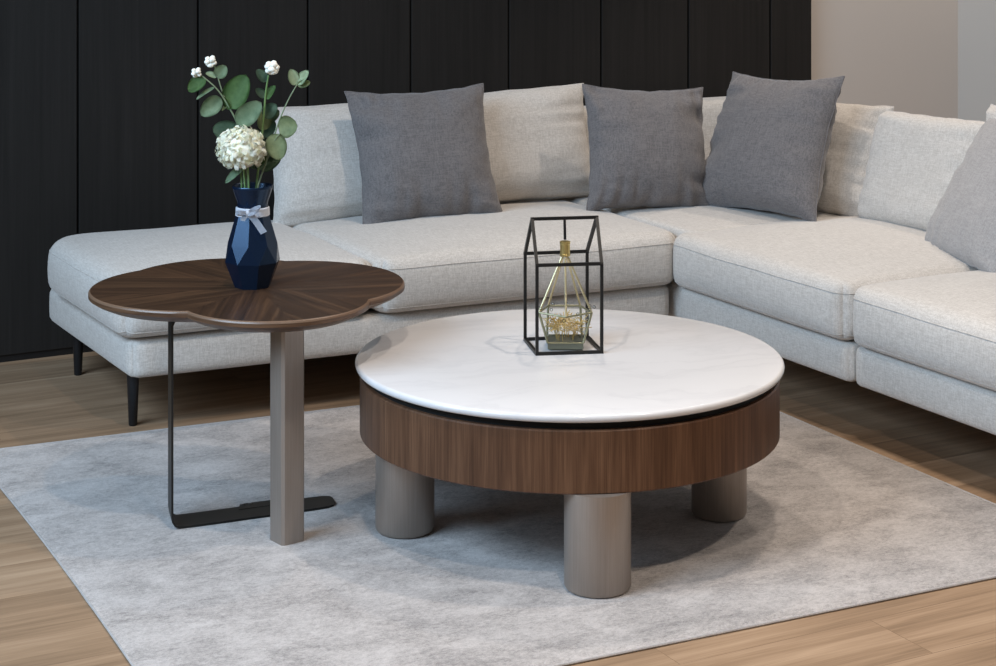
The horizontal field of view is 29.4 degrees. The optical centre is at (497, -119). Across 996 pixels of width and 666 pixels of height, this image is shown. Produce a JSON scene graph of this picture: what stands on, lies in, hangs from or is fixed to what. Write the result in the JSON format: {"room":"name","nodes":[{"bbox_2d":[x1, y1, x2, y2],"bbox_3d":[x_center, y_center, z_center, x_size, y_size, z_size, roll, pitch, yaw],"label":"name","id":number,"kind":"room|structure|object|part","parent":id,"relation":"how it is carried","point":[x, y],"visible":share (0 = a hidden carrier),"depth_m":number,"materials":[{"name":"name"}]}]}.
{"room":"living room","nodes":[
{"label":"living room","id":0,"kind":"room"},
{"bbox_2d":[0,0,957,355],"bbox_3d":[-1.560,0.100,6.016,7.970,2.800,0.170,0,0,-28],"label":"wall","id":1,"kind":"structure","parent":0,"point":[102,129],"depth_m":6.37,"materials":[{"name":"black paint"}]},
{"bbox_3d":[-1.530,0.089,5.961,0.411,2.778,0.045,0,0,-28],"label":"panel","id":2,"kind":"part","parent":1,"relation":"part of","materials":[{"name":"black wood"}]},
{"bbox_2d":[0,346,93,362],"bbox_3d":[-1.907,1.489,5.742,7.100,0.022,0.006,0,0,-28],"label":"baseboard","id":3,"kind":"structure","parent":1,"relation":"attached to","point":[65,351],"depth_m":5.99,"materials":[{"name":"black paint"}]},
{"bbox_3d":[-1.170,0.089,6.156,0.392,2.778,0.045,0,0,-28],"label":"panel","id":4,"kind":"part","parent":1,"relation":"part of","materials":[{"name":"black wood"}]},
{"bbox_3d":[-0.823,0.089,6.343,0.380,2.778,0.045,0,0,-28],"label":"panel","id":5,"kind":"part","parent":1,"relation":"part of","materials":[{"name":"black wood"}]},
{"bbox_3d":[-0.483,0.089,6.527,0.377,2.778,0.045,0,0,-28],"label":"panel","id":6,"kind":"part","parent":1,"relation":"part of","materials":[{"name":"black wood"}]},
{"bbox_3d":[-0.143,0.089,6.710,0.380,2.778,0.045,0,0,-28],"label":"panel","id":7,"kind":"part","parent":1,"relation":"part of","materials":[{"name":"black wood"}]},
{"bbox_3d":[0.198,0.089,6.894,0.378,2.778,0.045,0,0,-28],"label":"panel","id":8,"kind":"part","parent":1,"relation":"part of","materials":[{"name":"black wood"}]},
{"bbox_3d":[0.537,0.089,7.077,0.376,2.778,0.045,0,0,-28],"label":"panel","id":9,"kind":"part","parent":1,"relation":"part of","materials":[{"name":"black wood"}]},
{"bbox_3d":[0.873,0.089,7.258,0.372,2.778,0.045,0,0,-28],"label":"panel","id":10,"kind":"part","parent":1,"relation":"part of","materials":[{"name":"black wood"}]},
{"bbox_3d":[1.129,0.089,7.396,0.194,2.778,0.045,0,0,-28],"label":"panel","id":11,"kind":"part","parent":1,"relation":"part of","materials":[{"name":"black wood"}]},
{"bbox_2d":[0,315,995,665],"bbox_3d":[0.555,1.530,3.709,9.500,0.060,8.000,0,0,-28],"label":"floor","id":12,"kind":"structure","parent":0,"point":[45,620],"depth_m":4.72,"materials":[{"name":"brown wood"}]},
{"bbox_2d":[0,405,995,665],"bbox_3d":[-0.013,1.495,4.606,2.175,0.009,1.966,0,0,-28],"label":"area rug","id":13,"kind":"object","parent":12,"relation":"on","point":[831,522],"visible":0.62,"depth_m":4.22,"materials":[{"name":"grey carpet"}]},
{"bbox_2d":[88,258,404,545],"bbox_3d":[-0.594,1.231,4.577,0.726,0.521,0.670,0,0,27],"label":"side table","id":14,"kind":"object","parent":13,"relation":"on","point":[300,296],"visible":0.91,"depth_m":4.37,"materials":[{"name":"brown wood"}]},
{"bbox_2d":[225,182,279,289],"bbox_3d":[-0.589,0.848,4.557,0.123,0.243,0.125,0,0,3],"label":"flower vase","id":15,"kind":"object","parent":14,"relation":"on","point":[252,259],"visible":0.98,"depth_m":4.52,"materials":[{"name":"blue ceramic"}]},
{"bbox_2d":[187,55,261,187],"bbox_3d":[-0.653,0.627,4.558,0.179,0.420,0.061,0,0,-2],"label":"branch","id":16,"kind":"object","parent":15,"relation":"in","point":[235,92],"visible":0.98,"depth_m":4.55,"materials":[{"name":"green plant"}]},
{"bbox_3d":[-0.651,0.650,4.554,0.116,0.374,0.012,0,0,-7],"label":"stem","id":17,"kind":"part","parent":16,"relation":"part of","materials":[{"name":"green plant"}]},
{"bbox_2d":[215,124,266,187],"bbox_3d":[-0.612,0.708,4.535,0.124,0.258,0.117,0,0,-28],"label":"chrysanthemum","id":18,"kind":"object","parent":15,"relation":"in","point":[240,148],"visible":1,"depth_m":4.50,"materials":[{"name":"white plant"}]},
{"bbox_3d":[-0.616,0.757,4.555,0.009,0.159,0.010,0,0,-6],"label":"stem","id":19,"kind":"part","parent":18,"relation":"part of","materials":[{"name":"green plant"}]},
{"bbox_3d":[-0.608,0.755,4.547,0.005,0.164,0.013,0,0,39],"label":"stem","id":20,"kind":"part","parent":18,"relation":"part of","materials":[{"name":"green plant"}]},
{"bbox_3d":[-0.597,0.757,4.543,0.006,0.159,0.008,0,0,39],"label":"stem","id":21,"kind":"part","parent":18,"relation":"part of","materials":[{"name":"green plant"}]},
{"bbox_2d":[250,60,279,187],"bbox_3d":[-0.566,0.632,4.569,0.085,0.408,0.050,0,0,1],"label":"branch","id":22,"kind":"object","parent":15,"relation":"in","point":[269,114],"visible":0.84,"depth_m":4.57,"materials":[{"name":"green plant"}]},
{"bbox_3d":[-0.568,0.650,4.569,0.038,0.373,0.010,0,0,9],"label":"stem","id":23,"kind":"part","parent":22,"relation":"part of","materials":[{"name":"green plant"}]},
{"bbox_2d":[257,69,309,187],"bbox_3d":[-0.522,0.642,4.560,0.144,0.390,0.072,0,0,-5],"label":"branch","id":24,"kind":"object","parent":15,"relation":"in","point":[275,144],"visible":0.97,"depth_m":4.54,"materials":[{"name":"green plant"}]},
{"bbox_3d":[-0.536,0.660,4.548,0.098,0.354,0.064,0,0,-28],"label":"stem","id":25,"kind":"part","parent":24,"relation":"part of","materials":[{"name":"green plant"}]},
{"bbox_3d":[-0.478,1.246,4.306,0.060,0.490,0.060,0,0,-37],"label":"post","id":26,"kind":"part","parent":14,"relation":"part of","materials":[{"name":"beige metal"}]},
{"bbox_2d":[355,308,784,597],"bbox_3d":[0.166,1.301,4.453,1.000,0.381,1.000,0,0,-28],"label":"coffee table","id":27,"kind":"object","parent":13,"relation":"on","point":[669,401],"visible":0.96,"depth_m":4.13,"materials":[{"name":"white stone"}]},
{"bbox_3d":[-0.214,1.385,4.372,0.136,0.212,0.136,0,0,-28],"label":"leg","id":28,"kind":"part","parent":27,"relation":"part of","materials":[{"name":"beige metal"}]},
{"bbox_2d":[523,215,603,355],"bbox_3d":[0.158,0.954,4.537,0.168,0.311,0.162,0,0,-10],"label":"decorative lantern","id":29,"kind":"object","parent":27,"relation":"on","point":[575,340],"visible":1,"depth_m":4.53,"materials":[{"name":"black metal"}]},
{"bbox_3d":[0.125,0.960,4.526,0.063,0.130,0.005,0,0,-18],"label":"brass rod","id":30,"kind":"part","parent":29,"relation":"part of","materials":[{"name":"gold metal"}]},
{"bbox_3d":[0.138,0.960,4.568,0.005,0.130,0.063,0,0,-36],"label":"brass rod","id":31,"kind":"part","parent":29,"relation":"part of","materials":[{"name":"gold metal"}]},
{"bbox_3d":[0.160,0.828,4.538,0.007,0.051,0.006,0,0,-6],"label":"hanging rod","id":32,"kind":"part","parent":29,"relation":"part of","materials":[{"name":"black"}]},
{"bbox_2d":[547,335,582,348],"bbox_3d":[0.160,1.099,4.538,0.084,0.015,0.080,0,0,0],"label":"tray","id":33,"kind":"object","parent":29,"relation":"on","point":[553,341],"depth_m":4.50,"materials":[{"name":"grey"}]},
{"bbox_3d":[0.160,0.960,4.501,0.005,0.130,0.063,0,0,0],"label":"brass rod","id":34,"kind":"part","parent":29,"relation":"part of","materials":[{"name":"gold metal"}]},
{"bbox_3d":[0.156,1.057,4.540,0.130,0.072,0.129,0,0,-28],"label":"terrarium frame","id":35,"kind":"part","parent":29,"relation":"part of","materials":[{"name":"gold metal"}]},
{"bbox_2d":[547,311,588,337],"bbox_3d":[0.156,1.058,4.540,0.124,0.068,0.124,0,0,-28],"label":"dried flowers","id":36,"kind":"object","parent":29,"relation":"on","point":[567,326],"depth_m":4.53,"materials":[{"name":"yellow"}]},
{"bbox_3d":[0.182,0.960,4.568,0.005,0.130,0.063,0,0,36],"label":"brass rod","id":37,"kind":"part","parent":29,"relation":"part of","materials":[{"name":"gold metal"}]},
{"bbox_3d":[0.195,0.960,4.526,0.063,0.130,0.005,0,0,18],"label":"brass rod","id":38,"kind":"part","parent":29,"relation":"part of","materials":[{"name":"gold metal"}]},
{"bbox_3d":[0.210,1.385,4.016,0.142,0.212,0.142,0,0,-28],"label":"leg","id":39,"kind":"part","parent":27,"relation":"part of","materials":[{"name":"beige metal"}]},
{"bbox_3d":[0.521,1.385,4.480,0.130,0.212,0.130,0,0,-28],"label":"leg","id":40,"kind":"part","parent":27,"relation":"part of","materials":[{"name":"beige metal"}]},
{"bbox_2d":[48,96,995,434],"bbox_3d":[0.409,1.142,5.210,2.660,0.715,2.890,0,0,-28],"label":"sectional sofa","id":41,"kind":"object","parent":12,"relation":"on","point":[879,306],"visible":0.56,"depth_m":5.44,"materials":[{"name":"fabric"}]},
{"bbox_3d":[-1.278,1.414,5.782,0.035,0.172,0.035,0,0,-28],"label":"leg","id":42,"kind":"part","parent":41,"relation":"part of","materials":[{"name":"black"}]},
{"bbox_3d":[-1.008,1.414,5.246,0.035,0.172,0.035,0,0,-28],"label":"leg","id":43,"kind":"part","parent":41,"relation":"part of","materials":[{"name":"black"}]},
{"bbox_2d":[48,220,370,337],"bbox_3d":[-0.861,1.139,5.577,0.775,0.188,0.822,0,0,-28],"label":"cushion","id":44,"kind":"object","parent":41,"relation":"on","point":[77,262],"depth_m":5.45,"materials":[{"name":"fabric"}]},
{"bbox_2d":[273,103,361,226],"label":"cushion","id":45,"kind":"object","parent":41,"relation":"on","point":[318,177],"depth_m":5.99,"materials":[{"name":"fabric"}]},
{"bbox_2d":[344,83,502,223],"bbox_3d":[-0.231,0.865,6.013,0.471,0.423,0.252,0,0,-23],"label":"throw pillow","id":46,"kind":"object","parent":41,"relation":"on","point":[426,154],"visible":0.93,"depth_m":5.94,"materials":[{"name":"grey fabric"}]},
{"bbox_2d":[292,200,675,312],"bbox_3d":[-0.052,1.138,5.912,1.030,0.190,0.781,0,0,-28],"label":"seat cushion","id":47,"kind":"object","parent":41,"relation":"on","point":[463,263],"depth_m":5.66,"materials":[{"name":"fabric"}]},
{"bbox_2d":[483,83,589,203],"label":"cushion","id":48,"kind":"object","parent":41,"relation":"on","point":[537,143],"depth_m":6.31,"materials":[{"name":"fabric"}]},
{"bbox_3d":[0.117,1.062,6.614,1.838,0.536,0.139,0,0,-28],"label":"backrest","id":49,"kind":"part","parent":41,"relation":"part of","materials":[{"name":"fabric"}]},
{"bbox_2d":[582,84,709,210],"bbox_3d":[0.486,0.873,6.226,0.448,0.422,0.237,0,0,-12],"label":"throw pillow","id":50,"kind":"object","parent":41,"relation":"on","point":[646,148],"visible":0.98,"depth_m":6.15,"materials":[{"name":"grey fabric"}]},
{"bbox_2d":[550,196,840,237],"bbox_3d":[0.704,1.144,6.346,0.735,0.178,0.902,0,0,-28],"label":"cushion","id":51,"kind":"object","parent":41,"relation":"on","point":[694,220],"depth_m":6.03,"materials":[{"name":"fabric"}]},
{"bbox_2d":[703,71,844,221],"bbox_3d":[0.877,0.849,6.143,0.272,0.465,0.549,0,0,-41],"label":"throw pillow","id":52,"kind":"object","parent":41,"relation":"on","point":[770,141],"visible":0.94,"depth_m":6.04,"materials":[{"name":"grey fabric"}]},
{"bbox_2d":[673,216,977,339],"bbox_3d":[1.062,1.138,5.623,0.817,0.191,0.876,0,0,-28],"label":"seat cushion","id":53,"kind":"object","parent":41,"relation":"on","point":[793,274],"depth_m":5.43,"materials":[{"name":"fabric"}]},
{"bbox_2d":[817,103,893,215],"bbox_3d":[1.018,0.895,6.231,0.526,0.373,0.222,0,0,33],"label":"cushion","id":54,"kind":"object","parent":41,"relation":"on","point":[847,157],"visible":0.22,"depth_m":6.10,"materials":[{"name":"fabric"}]},
{"bbox_2d":[857,110,984,230],"bbox_3d":[1.322,0.903,5.850,0.214,0.373,0.525,0,0,-27],"label":"cushion","id":55,"kind":"object","parent":41,"relation":"on","point":[913,160],"visible":0.59,"depth_m":5.82,"materials":[{"name":"fabric"}]},
{"bbox_2d":[853,270,995,390],"bbox_3d":[1.499,1.138,4.819,0.814,0.191,0.988,0,0,-28],"label":"seat cushion","id":56,"kind":"object","parent":41,"relation":"on","point":[936,325],"depth_m":4.83,"materials":[{"name":"fabric"}]},
{"bbox_2d":[925,118,995,272],"bbox_3d":[1.400,0.882,5.394,0.248,0.387,0.471,0,0,-12],"label":"throw pillow","id":57,"kind":"object","parent":41,"relation":"on","point":[962,224],"visible":0.88,"depth_m":5.38,"materials":[{"name":"grey fabric"}]},
{"bbox_2d":[986,104,995,120],"bbox_3d":[1.567,0.868,5.397,0.205,0.408,0.605,0,0,-29],"label":"cushion","id":58,"kind":"object","parent":41,"relation":"on","point":[991,111],"visible":0.16,"depth_m":5.64,"materials":[{"name":"fabric"}]},
{"bbox_2d":[958,0,995,121],"bbox_3d":[3.593,0.100,4.778,0.078,2.800,6.995,0,0,-28],"label":"wall","id":59,"kind":"structure","parent":0,"point":[976,18],"depth_m":7.74,"materials":[{"name":"grey paint"}]}
]}

